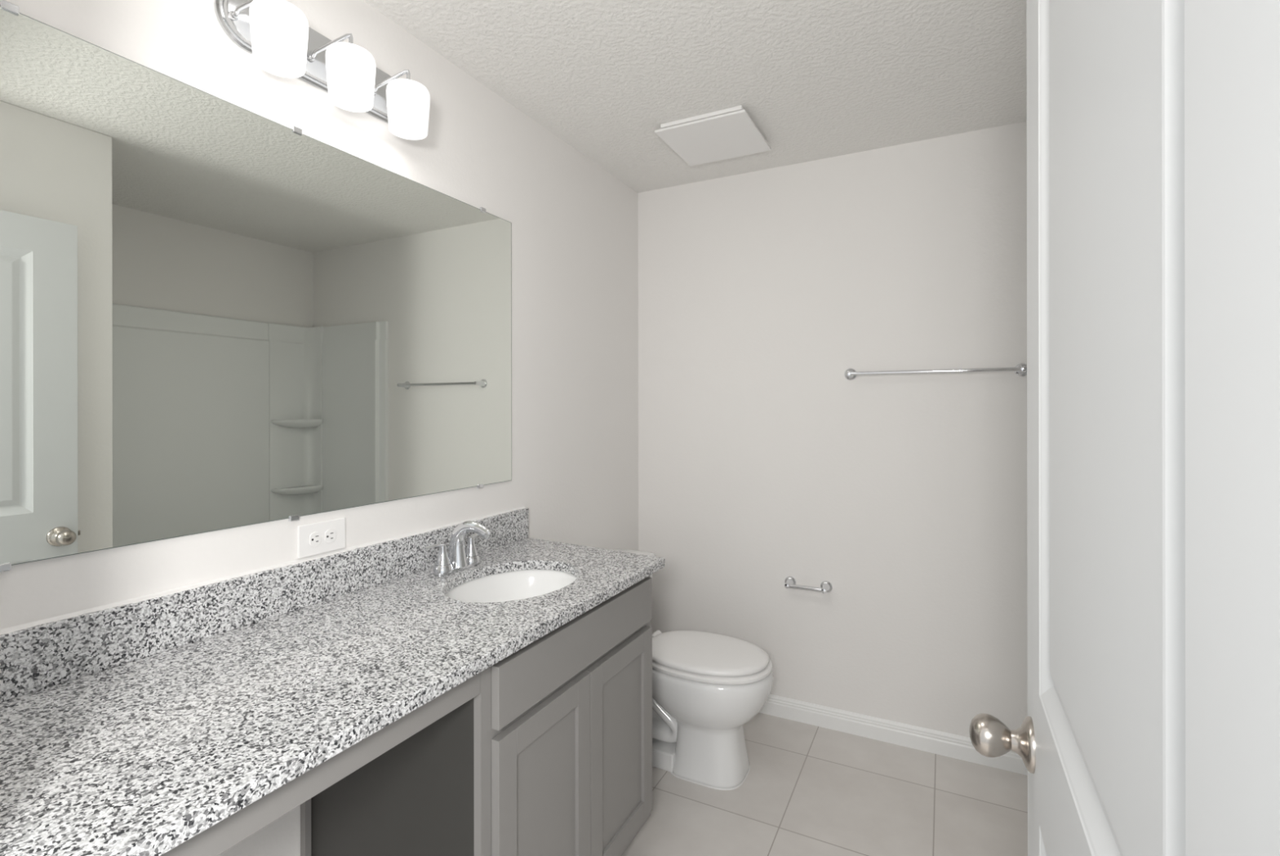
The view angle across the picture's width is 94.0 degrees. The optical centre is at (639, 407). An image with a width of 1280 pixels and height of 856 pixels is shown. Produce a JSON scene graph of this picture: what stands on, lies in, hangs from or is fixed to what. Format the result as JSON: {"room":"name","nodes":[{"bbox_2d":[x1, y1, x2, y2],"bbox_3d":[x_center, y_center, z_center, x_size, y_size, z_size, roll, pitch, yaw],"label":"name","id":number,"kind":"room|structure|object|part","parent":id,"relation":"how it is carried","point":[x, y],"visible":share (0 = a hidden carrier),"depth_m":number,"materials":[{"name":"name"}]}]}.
{"room":"bathroom","nodes":[
{"label":"bathroom","id":0,"kind":"room"},
{"bbox_2d":[0,0,638,855],"bbox_3d":[-0.632,0.151,1.879,0.120,2.440,2.516,0,0,27],"label":"wall","id":1,"kind":"structure","parent":0,"point":[575,224],"depth_m":1.92,"materials":[{"name":"white paint"}]},
{"bbox_2d":[0,0,511,572],"bbox_3d":[-0.769,-0.197,1.466,0.009,0.921,1.407,0,0,27],"label":"wall mirror","id":2,"kind":"object","parent":1,"relation":"attached to","point":[216,313],"visible":1,"depth_m":1.23,"materials":[{"name":"silver mirror"}]},
{"bbox_2d":[0,507,528,702],"bbox_3d":[-0.749,0.415,1.492,0.019,0.106,1.496,0,0,27],"label":"backsplash","id":3,"kind":"structure","parent":1,"relation":"attached to","point":[40,657],"depth_m":1.21,"materials":[{"name":"stone"}]},
{"bbox_2d":[297,517,345,558],"bbox_3d":[-0.774,0.317,1.457,0.008,0.077,0.125,0,0,27],"label":"wall outlet","id":4,"kind":"object","parent":1,"relation":"attached to","point":[317,538],"visible":1,"depth_m":1.45,"materials":[{"name":"white plastic"}]},
{"bbox_2d":[309,532,321,546],"bbox_3d":[-0.781,0.317,1.438,0.002,0.034,0.029,0,0,27],"label":"receptacle","id":5,"kind":"object","parent":4,"relation":"attached to","point":[315,538],"depth_m":1.44,"materials":[{"name":"white plastic"}]},
{"bbox_2d":[324,528,336,542],"bbox_3d":[-0.763,0.317,1.473,0.002,0.034,0.029,0,0,27],"label":"receptacle","id":6,"kind":"object","parent":4,"relation":"attached to","point":[330,534],"depth_m":1.47,"materials":[{"name":"white plastic"}]},
{"bbox_2d":[213,0,430,140],"bbox_3d":[-0.708,-0.819,1.433,0.150,0.182,0.498,0,0,27],"label":"vanity light","id":7,"kind":"object","parent":1,"relation":"attached to","point":[279,38],"visible":1,"depth_m":1.38,"materials":[{"name":"white glass"}]},
{"bbox_3d":[-0.804,-0.855,1.271,0.118,0.076,0.044,0,0,-1],"label":"arm","id":8,"kind":"part","parent":7,"relation":"part of","materials":[{"name":"silver metal"}]},
{"bbox_3d":[-0.767,-0.787,1.271,0.109,0.120,0.109,0,0,27],"label":"lamp shade","id":9,"kind":"part","parent":7,"relation":"part of","materials":[{"name":"white glass"}]},
{"bbox_3d":[-0.727,-0.855,1.424,0.118,0.076,0.044,0,0,-1],"label":"arm","id":10,"kind":"part","parent":7,"relation":"part of","materials":[{"name":"silver metal"}]},
{"bbox_3d":[-0.689,-0.787,1.425,0.109,0.120,0.109,0,0,27],"label":"lamp shade","id":11,"kind":"part","parent":7,"relation":"part of","materials":[{"name":"white glass"}]},
{"bbox_3d":[-0.649,-0.855,1.577,0.118,0.076,0.044,0,0,-1],"label":"arm","id":12,"kind":"part","parent":7,"relation":"part of","materials":[{"name":"silver metal"}]},
{"bbox_3d":[-0.612,-0.787,1.577,0.109,0.120,0.109,0,0,27],"label":"lamp shade","id":13,"kind":"part","parent":7,"relation":"part of","materials":[{"name":"white glass"}]},
{"bbox_2d":[363,0,1026,192],"bbox_3d":[0.573,-1.120,1.332,2.768,0.100,2.636,0,0,27],"label":"ceiling","id":14,"kind":"structure","parent":0,"point":[817,79],"depth_m":1.86,"materials":[{"name":"white paint"}]},
{"bbox_2d":[654,105,770,165],"bbox_3d":[0.292,-1.055,2.335,0.353,0.030,0.357,0,0,27],"label":"exhaust fan","id":15,"kind":"object","parent":14,"relation":"attached to","point":[731,132],"visible":1,"depth_m":2.29,"materials":[{"name":"white plastic"}]},
{"bbox_2d":[622,712,1027,855],"bbox_3d":[0.185,1.420,0.561,2.768,0.100,4.366,0,0,27],"label":"floor","id":16,"kind":"structure","parent":0,"point":[807,790],"depth_m":2.06,"materials":[{"name":"beige tile"}]},
{"bbox_2d":[160,575,652,855],"bbox_3d":[-0.522,0.934,1.341,0.558,0.874,1.428,0,0,27],"label":"vanity cabinet","id":17,"kind":"object","parent":16,"relation":"on","point":[546,750],"visible":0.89,"depth_m":1.32,"materials":[{"name":"grey"}]},
{"bbox_2d":[0,506,665,855],"bbox_3d":[-0.499,0.426,1.365,0.582,0.140,1.496,0,0,27],"label":"countertop","id":18,"kind":"structure","parent":17,"relation":"on","point":[136,726],"depth_m":1.01,"materials":[{"name":"stone"}]},
{"bbox_2d":[422,520,491,576],"bbox_3d":[-0.529,0.396,1.735,0.181,0.143,0.180,0,0,-16],"label":"faucet","id":19,"kind":"object","parent":18,"relation":"on","point":[458,559],"visible":1,"depth_m":1.71,"materials":[{"name":"silver metal"}]},
{"bbox_3d":[-0.564,0.410,1.663,0.041,0.060,0.081,0,0,27],"label":"lever handle","id":20,"kind":"part","parent":19,"relation":"part of","materials":[{"name":"silver metal"}]},
{"bbox_3d":[-0.555,0.451,1.681,0.053,0.022,0.053,0,0,27],"label":"handle","id":21,"kind":"part","parent":19,"relation":"part of","materials":[{"name":"silver metal"}]},
{"bbox_3d":[-0.529,0.464,1.731,0.048,0.009,0.156,0,0,27],"label":"plate","id":22,"kind":"part","parent":19,"relation":"part of","materials":[{"name":"silver metal"}]},
{"bbox_3d":[-0.488,0.393,1.710,0.157,0.137,0.054,0,0,27],"label":"spout","id":23,"kind":"part","parent":19,"relation":"part of","materials":[{"name":"silver metal"}]},
{"bbox_3d":[-0.495,0.410,1.799,0.041,0.060,0.081,0,0,27],"label":"lever handle","id":24,"kind":"part","parent":19,"relation":"part of","materials":[{"name":"silver metal"}]},
{"bbox_3d":[-0.504,0.451,1.781,0.053,0.022,0.053,0,0,27],"label":"handle","id":25,"kind":"part","parent":19,"relation":"part of","materials":[{"name":"silver metal"}]},
{"bbox_2d":[445,569,577,603],"bbox_3d":[-0.343,0.573,1.630,0.356,0.152,0.451,0,0,27],"label":"sink","id":26,"kind":"object","parent":18,"relation":"in","point":[516,585],"visible":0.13,"depth_m":1.79,"materials":[{"name":"white ceramic"}]},
{"bbox_3d":[-0.212,0.950,1.356,0.019,0.561,0.348,0,0,27],"label":"cabinet door","id":27,"kind":"part","parent":17,"relation":"part of","materials":[{"name":"grey paint"}]},
{"bbox_3d":[-0.215,0.950,1.358,0.007,0.451,0.238,0,0,27],"label":"door panel","id":28,"kind":"part","parent":17,"relation":"part of","materials":[{"name":"grey paint"}]},
{"bbox_3d":[-0.149,0.883,1.524,0.018,0.774,0.764,0,0,27],"label":"frame","id":29,"kind":"part","parent":17,"relation":"part of","materials":[{"name":"grey paint"}]},
{"bbox_3d":[-0.132,0.585,1.516,0.019,0.128,0.706,0,0,27],"label":"drawer","id":30,"kind":"part","parent":17,"relation":"part of","materials":[{"name":"grey paint"}]},
{"bbox_3d":[-0.051,0.950,1.672,0.019,0.561,0.354,0,0,27],"label":"cabinet door","id":31,"kind":"part","parent":17,"relation":"part of","materials":[{"name":"grey paint"}]},
{"bbox_3d":[-0.054,0.950,1.674,0.007,0.451,0.244,0,0,27],"label":"door panel","id":32,"kind":"part","parent":17,"relation":"part of","materials":[{"name":"grey paint"}]},
{"bbox_2d":[613,549,773,791],"bbox_3d":[0.136,1.002,2.344,0.769,0.737,0.428,0,0,27],"label":"toilet","id":33,"kind":"object","parent":16,"relation":"on","point":[706,686],"visible":0.59,"depth_m":2.17,"materials":[{"name":"white ceramic"}]},
{"bbox_3d":[-0.111,0.650,2.469,0.216,0.034,0.428,0,0,27],"label":"tank lid","id":34,"kind":"part","parent":33,"relation":"part of","materials":[{"name":"white ceramic"}]},
{"bbox_3d":[0.251,0.931,2.285,0.479,0.022,0.350,0,0,27],"label":"lid","id":35,"kind":"part","parent":33,"relation":"part of","materials":[{"name":"white plastic"}]},
{"bbox_3d":[0.256,0.958,2.283,0.491,0.018,0.368,0,0,27],"label":"seat","id":36,"kind":"part","parent":33,"relation":"part of","materials":[{"name":"white plastic"}]},
{"bbox_3d":[0.230,1.172,2.296,0.557,0.397,0.364,0,0,27],"label":"bowl","id":37,"kind":"part","parent":33,"relation":"part of","materials":[{"name":"white ceramic"}]},
{"bbox_2d":[638,120,1027,737],"bbox_3d":[1.145,0.149,2.453,2.768,2.440,0.120,0,0,27],"label":"wall","id":38,"kind":"structure","parent":0,"point":[761,464],"depth_m":2.52,"materials":[{"name":"white paint"}]},
{"bbox_2d":[784,576,832,593],"bbox_3d":[0.715,0.768,2.565,0.204,0.050,0.071,0,0,27],"label":"toilet paper holder","id":39,"kind":"object","parent":38,"relation":"attached to","point":[790,582],"visible":1,"depth_m":2.55,"materials":[{"name":"silver metal"}]},
{"bbox_3d":[0.646,0.768,2.600,0.050,0.050,0.071,0,0,27],"label":"post","id":40,"kind":"part","parent":39,"relation":"part of","materials":[{"name":"silver metal"}]},
{"bbox_3d":[0.784,0.768,2.530,0.050,0.050,0.071,0,0,27],"label":"post","id":41,"kind":"part","parent":39,"relation":"part of","materials":[{"name":"silver metal"}]},
{"bbox_2d":[759,694,1027,775],"bbox_3d":[0.781,1.326,2.564,1.775,0.086,0.014,0,0,27],"label":"baseboard","id":42,"kind":"structure","parent":38,"relation":"attached to","point":[946,744],"depth_m":2.44,"materials":[{"name":"white wood"}]},
{"bbox_2d":[844,363,1026,380],"bbox_3d":[1.143,-0.141,2.345,0.661,0.050,0.073,0,0,27],"label":"towel bar","id":43,"kind":"object","parent":38,"relation":"attached to","point":[1020,370],"visible":0.94,"depth_m":2.30,"materials":[{"name":"silver metal"}]},
{"bbox_3d":[0.871,-0.141,2.484,0.050,0.050,0.073,0,0,27],"label":"post","id":44,"kind":"part","parent":43,"relation":"part of","materials":[{"name":"silver metal"}]},
{"bbox_3d":[1.416,-0.142,2.207,0.050,0.050,0.073,0,0,27],"label":"post","id":45,"kind":"part","parent":43,"relation":"part of","materials":[{"name":"silver metal"}]},
{"bbox_3d":[-0.424,0.151,0.423,1.571,2.440,0.110,0,0,27],"label":"wall","id":46,"kind":"structure","parent":0,"visible":0},
{"bbox_2d":[968,0,1279,855],"bbox_3d":[0.392,0.346,0.515,0.168,2.023,0.769,0,0,27],"label":"door","id":47,"kind":"structure","parent":46,"relation":"in","point":[1151,727],"depth_m":0.35,"materials":[{"name":"white paint"}]},
{"bbox_3d":[0.488,0.455,0.826,0.056,0.054,0.054,0,0,27],"label":"knob","id":48,"kind":"part","parent":47,"relation":"part of","materials":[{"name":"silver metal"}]}
]}

